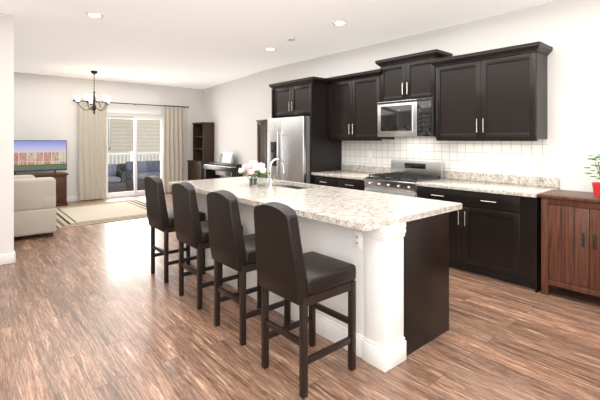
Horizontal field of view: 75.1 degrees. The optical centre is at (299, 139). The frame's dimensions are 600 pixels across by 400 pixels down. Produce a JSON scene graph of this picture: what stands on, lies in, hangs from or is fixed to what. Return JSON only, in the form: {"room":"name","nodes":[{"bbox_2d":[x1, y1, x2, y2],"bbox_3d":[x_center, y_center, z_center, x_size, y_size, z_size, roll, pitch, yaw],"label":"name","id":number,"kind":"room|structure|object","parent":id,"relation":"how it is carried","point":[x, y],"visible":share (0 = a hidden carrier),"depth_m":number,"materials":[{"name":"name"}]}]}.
{"room":"kitchen","nodes":[
{"label":"kitchen","id":0,"kind":"room"},
{"bbox_2d":[0,0,557,88],"bbox_3d":[-1.746,-1.490,4.046,8.400,0.100,12.220,0,0,-41],"label":"ceiling","id":1,"kind":"structure","parent":0,"point":[200,44],"depth_m":5.18,"materials":[{"name":"white paint"}]},
{"bbox_2d":[74,71,110,113],"bbox_3d":[-4.313,-0.985,8.162,0.727,0.909,0.701,0,0,-41],"label":"chandelier","id":2,"kind":"object","parent":1,"relation":"hanging from","point":[90,99],"visible":1,"depth_m":8.08,"materials":[{"name":"white glass"}]},
{"bbox_2d":[86,12,103,17],"bbox_3d":[-2.363,-1.436,4.491,0.184,0.008,0.184,0,0,-41],"label":"recessed light","id":3,"kind":"object","parent":1,"relation":"in","point":[93,15],"visible":1,"depth_m":4.49,"materials":[{"name":"white"}]},
{"bbox_2d":[286,37,295,40],"bbox_3d":[-0.127,-1.425,5.507,0.130,0.030,0.130,0,0,-41],"label":"smoke detector","id":4,"kind":"object","parent":1,"relation":"attached to","point":[290,38],"visible":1,"depth_m":5.47,"materials":[{"name":"white plastic"}]},
{"bbox_2d":[332,21,346,25],"bbox_3d":[0.491,-1.436,4.799,0.184,0.008,0.184,0,0,-41],"label":"recessed light","id":5,"kind":"object","parent":1,"relation":"in","point":[338,23],"visible":1,"depth_m":4.80,"materials":[{"name":"white"}]},
{"bbox_2d":[0,193,599,399],"bbox_3d":[-1.746,1.440,4.046,8.400,0.060,12.220,0,0,-41],"label":"floor","id":6,"kind":"structure","parent":0,"point":[99,311],"depth_m":2.73,"materials":[{"name":"brown wood"}]},
{"bbox_2d":[14,175,55,236],"bbox_3d":[-4.691,0.960,5.377,2.150,0.900,0.970,0,0,-41],"label":"sofa","id":7,"kind":"object","parent":6,"relation":"on","point":[34,206],"visible":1,"depth_m":5.54,"materials":[{"name":"fabric"}]},
{"bbox_2d":[16,172,67,206],"bbox_3d":[-5.613,1.060,8.050,1.370,0.700,0.507,0,0,-41],"label":"media console","id":8,"kind":"object","parent":6,"relation":"on","point":[61,187],"visible":0.33,"depth_m":8.23,"materials":[{"name":"brown wood"}]},
{"bbox_2d":[14,140,66,174],"bbox_3d":[-5.536,0.356,8.160,1.140,0.703,0.240,0,0,-41],"label":"tv","id":9,"kind":"object","parent":8,"relation":"on","point":[39,155],"visible":0.9,"depth_m":8.20,"materials":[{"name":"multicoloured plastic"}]},
{"bbox_2d":[55,199,146,227],"bbox_3d":[-3.854,1.403,7.715,1.920,0.012,2.300,0,0,-41],"label":"rug","id":10,"kind":"object","parent":6,"relation":"on","point":[83,214],"visible":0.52,"depth_m":7.51,"materials":[{"name":"beige fabric"}]},
{"bbox_2d":[144,175,204,282],"bbox_3d":[-1.321,0.886,4.092,0.526,1.048,0.412,0,0,-41],"label":"stool","id":11,"kind":"object","parent":6,"relation":"on","point":[160,216],"visible":0.77,"depth_m":3.90,"materials":[{"name":"black leather"}]},
{"bbox_2d":[187,122,213,179],"bbox_3d":[-2.685,0.472,10.493,0.394,1.875,0.825,0,0,-41],"label":"bookcase","id":12,"kind":"object","parent":6,"relation":"on","point":[203,143],"visible":0.69,"depth_m":10.30,"materials":[{"name":"brown wood"}]},
{"bbox_2d":[172,182,242,309],"bbox_3d":[-0.840,0.886,3.498,0.526,1.048,0.412,0,0,-41],"label":"stool","id":13,"kind":"object","parent":6,"relation":"on","point":[191,230],"visible":0.77,"depth_m":3.30,"materials":[{"name":"black leather"}]},
{"bbox_2d":[203,152,242,178],"bbox_3d":[-1.830,0.847,9.181,0.360,1.126,1.340,0,0,-41],"label":"digital piano","id":14,"kind":"object","parent":6,"relation":"on","point":[225,163],"visible":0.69,"depth_m":9.18,"materials":[{"name":"black plastic"}]},
{"bbox_2d":[206,190,290,345],"bbox_3d":[-0.395,0.886,2.931,0.526,1.048,0.412,0,0,-41],"label":"stool","id":15,"kind":"object","parent":6,"relation":"on","point":[232,246],"visible":0.71,"depth_m":2.74,"materials":[{"name":"black leather"}]},
{"bbox_2d":[256,119,266,177],"bbox_3d":[-0.461,0.515,7.319,0.471,1.790,0.660,0,0,-41],"label":"pantry cabinet","id":16,"kind":"object","parent":6,"relation":"on","point":[261,141],"visible":0.23,"depth_m":7.30,"materials":[{"name":"brown wood"}]},
{"bbox_2d":[267,116,309,183],"bbox_3d":[0.011,0.522,6.441,0.817,1.775,0.930,0,0,-41],"label":"refrigerator","id":17,"kind":"object","parent":6,"relation":"on","point":[288,141],"visible":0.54,"depth_m":6.09,"materials":[{"name":"grey metal"}]},
{"bbox_2d":[254,202,355,398],"bbox_3d":[0.019,0.886,2.384,0.526,1.048,0.412,0,0,-41],"label":"stool","id":18,"kind":"object","parent":6,"relation":"on","point":[287,268],"visible":1,"depth_m":2.25,"materials":[{"name":"black leather"}]},
{"bbox_2d":[184,182,455,372],"bbox_3d":[-0.150,0.970,3.777,0.868,0.880,3.024,0,0,-41],"label":"kitchen island","id":19,"kind":"object","parent":6,"relation":"on","point":[393,249],"depth_m":2.62,"materials":[{"name":"wood"}]},
{"bbox_2d":[166,178,461,229],"bbox_3d":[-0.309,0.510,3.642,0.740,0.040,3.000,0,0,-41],"label":"island countertop","id":20,"kind":"structure","parent":19,"relation":"on","point":[336,209],"depth_m":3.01,"materials":[{"name":"beige stone"}]},
{"bbox_2d":[238,161,268,185],"bbox_3d":[-0.488,0.353,4.175,0.336,0.272,0.342,0,0,-41],"label":"flower vase","id":21,"kind":"object","parent":20,"relation":"on","point":[251,168],"visible":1,"depth_m":4.11,"materials":[{"name":"clear glass"}]},
{"bbox_2d":[313,177,364,190],"bbox_3d":[0.772,0.970,5.740,0.648,0.880,1.029,0,0,-41],"label":"base cabinet","id":22,"kind":"object","parent":6,"relation":"on","point":[341,182],"depth_m":5.49,"materials":[{"name":"black wood"}]},
{"bbox_2d":[311,169,379,180],"bbox_3d":[0.760,0.510,5.730,0.678,0.040,1.029,0,0,-41],"label":"countertop","id":23,"kind":"structure","parent":22,"relation":"on","point":[350,174],"depth_m":5.65,"materials":[{"name":"beige stone"}]},
{"bbox_2d":[364,159,443,196],"bbox_3d":[1.319,0.843,5.019,0.706,1.135,0.772,0,0,-41],"label":"range","id":24,"kind":"object","parent":6,"relation":"on","point":[403,177],"visible":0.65,"depth_m":4.96,"materials":[{"name":"silver metal"}]},
{"bbox_2d":[416,185,510,282],"bbox_3d":[1.971,0.970,4.335,0.648,0.880,1.110,0,0,-41],"label":"base cabinet","id":25,"kind":"object","parent":6,"relation":"on","point":[480,231],"depth_m":4.01,"materials":[{"name":"black wood"}]},
{"bbox_2d":[416,177,554,196],"bbox_3d":[2.008,0.510,4.269,0.678,0.040,1.257,0,0,-41],"label":"countertop","id":26,"kind":"structure","parent":25,"relation":"on","point":[446,183],"depth_m":4.11,"materials":[{"name":"beige stone"}]},
{"bbox_2d":[511,189,559,292],"bbox_3d":[2.360,0.970,3.880,0.648,0.880,0.204,0,0,-41],"label":"base cabinet","id":27,"kind":"object","parent":6,"relation":"on","point":[525,211],"depth_m":3.67,"materials":[{"name":"black wood"}]},
{"bbox_2d":[537,189,599,296],"bbox_3d":[2.829,0.953,3.216,0.520,0.915,1.400,0,0,-41],"label":"sideboard","id":28,"kind":"object","parent":6,"relation":"on","point":[570,240],"visible":1,"depth_m":3.41,"materials":[{"name":"brown wood"}]},
{"bbox_2d":[583,154,599,196],"bbox_3d":[2.668,0.310,3.434,0.265,0.368,0.287,0,0,-41],"label":"potted plant","id":29,"kind":"object","parent":28,"relation":"on","point":[596,188],"visible":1,"depth_m":3.43,"materials":[{"name":"green plant"}]},
{"bbox_2d":[0,0,599,254],"bbox_3d":[-1.842,-0.015,4.082,7.940,2.850,12.040,0,0,-41],"label":"wall","id":30,"kind":"structure","parent":0,"point":[38,107],"depth_m":5.00,"materials":[{"name":"white paint"}]},
{"bbox_2d":[0,251,14,264],"bbox_3d":[-4.053,1.353,3.840,2.025,0.115,0.035,0,0,-40],"label":"baseboard","id":31,"kind":"structure","parent":30,"relation":"attached to","point":[8,258],"depth_m":4.44,"materials":[{"name":"white wood"}]},
{"bbox_2d":[67,196,94,201],"bbox_3d":[-6.665,1.353,7.712,5.080,0.115,0.015,0,0,-40],"label":"baseboard","id":32,"kind":"structure","parent":30,"relation":"attached to","point":[74,198],"depth_m":8.95,"materials":[{"name":"white wood"}]},
{"bbox_2d":[73,100,188,107],"bbox_3d":[-4.132,-0.900,9.812,2.785,0.048,0.106,0,0,-41],"label":"curtain rod","id":33,"kind":"object","parent":30,"relation":"attached to","point":[137,104],"visible":0.9,"depth_m":9.84,"materials":[{"name":"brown metal"}]},
{"bbox_2d":[78,100,106,200],"bbox_3d":[-4.855,0.232,9.138,0.602,2.316,0.079,0,0,-41],"label":"curtain","id":34,"kind":"object","parent":33,"relation":"hanging from","point":[92,153],"visible":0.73,"depth_m":9.13,"materials":[{"name":"fabric"}]},
{"bbox_2d":[163,105,184,192],"bbox_3d":[-3.360,0.232,10.414,0.592,2.316,0.079,0,0,-41],"label":"curtain","id":35,"kind":"object","parent":33,"relation":"hanging from","point":[174,143],"visible":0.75,"depth_m":10.39,"materials":[{"name":"fabric"}]},
{"bbox_2d":[108,119,160,191],"bbox_3d":[-4.185,0.385,9.920,1.290,1.820,0.050,0,0,-41],"label":"glass window","id":36,"kind":"structure","parent":30,"relation":"in","point":[130,151],"depth_m":9.87,"materials":[{"name":"clear glass"}]},
{"bbox_2d":[106,111,163,197],"bbox_3d":[-4.177,0.350,9.910,1.640,2.120,0.120,0,0,-41],"label":"door frame","id":37,"kind":"structure","parent":30,"relation":"attached to","point":[135,116],"depth_m":9.88,"materials":[{"name":"white plastic"}]},
{"bbox_2d":[273,77,324,116],"bbox_3d":[0.108,-0.672,6.523,0.638,0.544,0.963,0,0,-41],"label":"upper cabinet","id":38,"kind":"object","parent":30,"relation":"attached to","point":[305,97],"depth_m":6.16,"materials":[{"name":"black wood"}]},
{"bbox_2d":[325,69,393,140],"bbox_3d":[0.889,-0.482,5.848,0.328,0.944,1.019,0,0,-41],"label":"upper cabinet","id":39,"kind":"object","parent":30,"relation":"attached to","point":[351,107],"depth_m":5.73,"materials":[{"name":"black wood"}]},
{"bbox_2d":[377,49,448,104],"bbox_3d":[1.492,-0.794,5.142,0.328,0.559,0.822,0,0,-41],"label":"upper cabinet","id":40,"kind":"object","parent":30,"relation":"attached to","point":[411,77],"depth_m":5.02,"materials":[{"name":"black wood"}]},
{"bbox_2d":[378,98,435,136],"bbox_3d":[1.446,-0.277,5.103,0.445,0.469,0.812,0,0,-41],"label":"over-the-range microwave","id":41,"kind":"object","parent":40,"relation":"attached to","point":[410,118],"visible":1,"depth_m":4.93,"materials":[{"name":"silver metal"}]},
{"bbox_2d":[341,165,558,188],"bbox_3d":[1.671,0.440,5.170,0.020,0.100,3.064,0,0,-41],"label":"backsplash","id":42,"kind":"structure","parent":30,"relation":"attached to","point":[507,178],"depth_m":4.58,"materials":[{"name":"beige stone"}]},
{"bbox_2d":[433,42,548,140],"bbox_3d":[2.120,-0.482,4.407,0.328,0.944,1.094,0,0,-41],"label":"upper cabinet","id":43,"kind":"object","parent":30,"relation":"attached to","point":[499,94],"depth_m":4.20,"materials":[{"name":"black wood"}]},
{"label":"outside","id":44,"kind":"structure","parent":0,"visible":0},
{"bbox_3d":[-5.274,1.480,11.094,5.990,0.040,3.078,0,0,-40],"label":"deck","id":45,"kind":"object","parent":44,"visible":0},
{"bbox_2d":[108,151,160,163],"bbox_3d":[-6.242,0.910,12.159,5.800,1.100,0.100,0,0,-41],"label":"railing","id":46,"kind":"object","parent":45,"relation":"on","point":[131,155],"depth_m":12.75,"materials":[{"name":"white plastic"}]},
{"bbox_2d":[108,160,160,192],"bbox_3d":[-4.654,1.044,11.116,2.240,0.829,1.250,0,0,-41],"label":"outdoor sofa","id":47,"kind":"object","parent":45,"relation":"on","point":[127,174],"depth_m":10.89,"materials":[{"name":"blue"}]},
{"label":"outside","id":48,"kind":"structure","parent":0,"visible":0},
{"bbox_2d":[108,119,160,163],"bbox_3d":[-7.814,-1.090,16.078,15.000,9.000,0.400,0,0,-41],"label":"house","id":49,"kind":"structure","parent":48,"point":[140,127],"depth_m":16.55,"materials":[{"name":"white plastic"}]}
]}

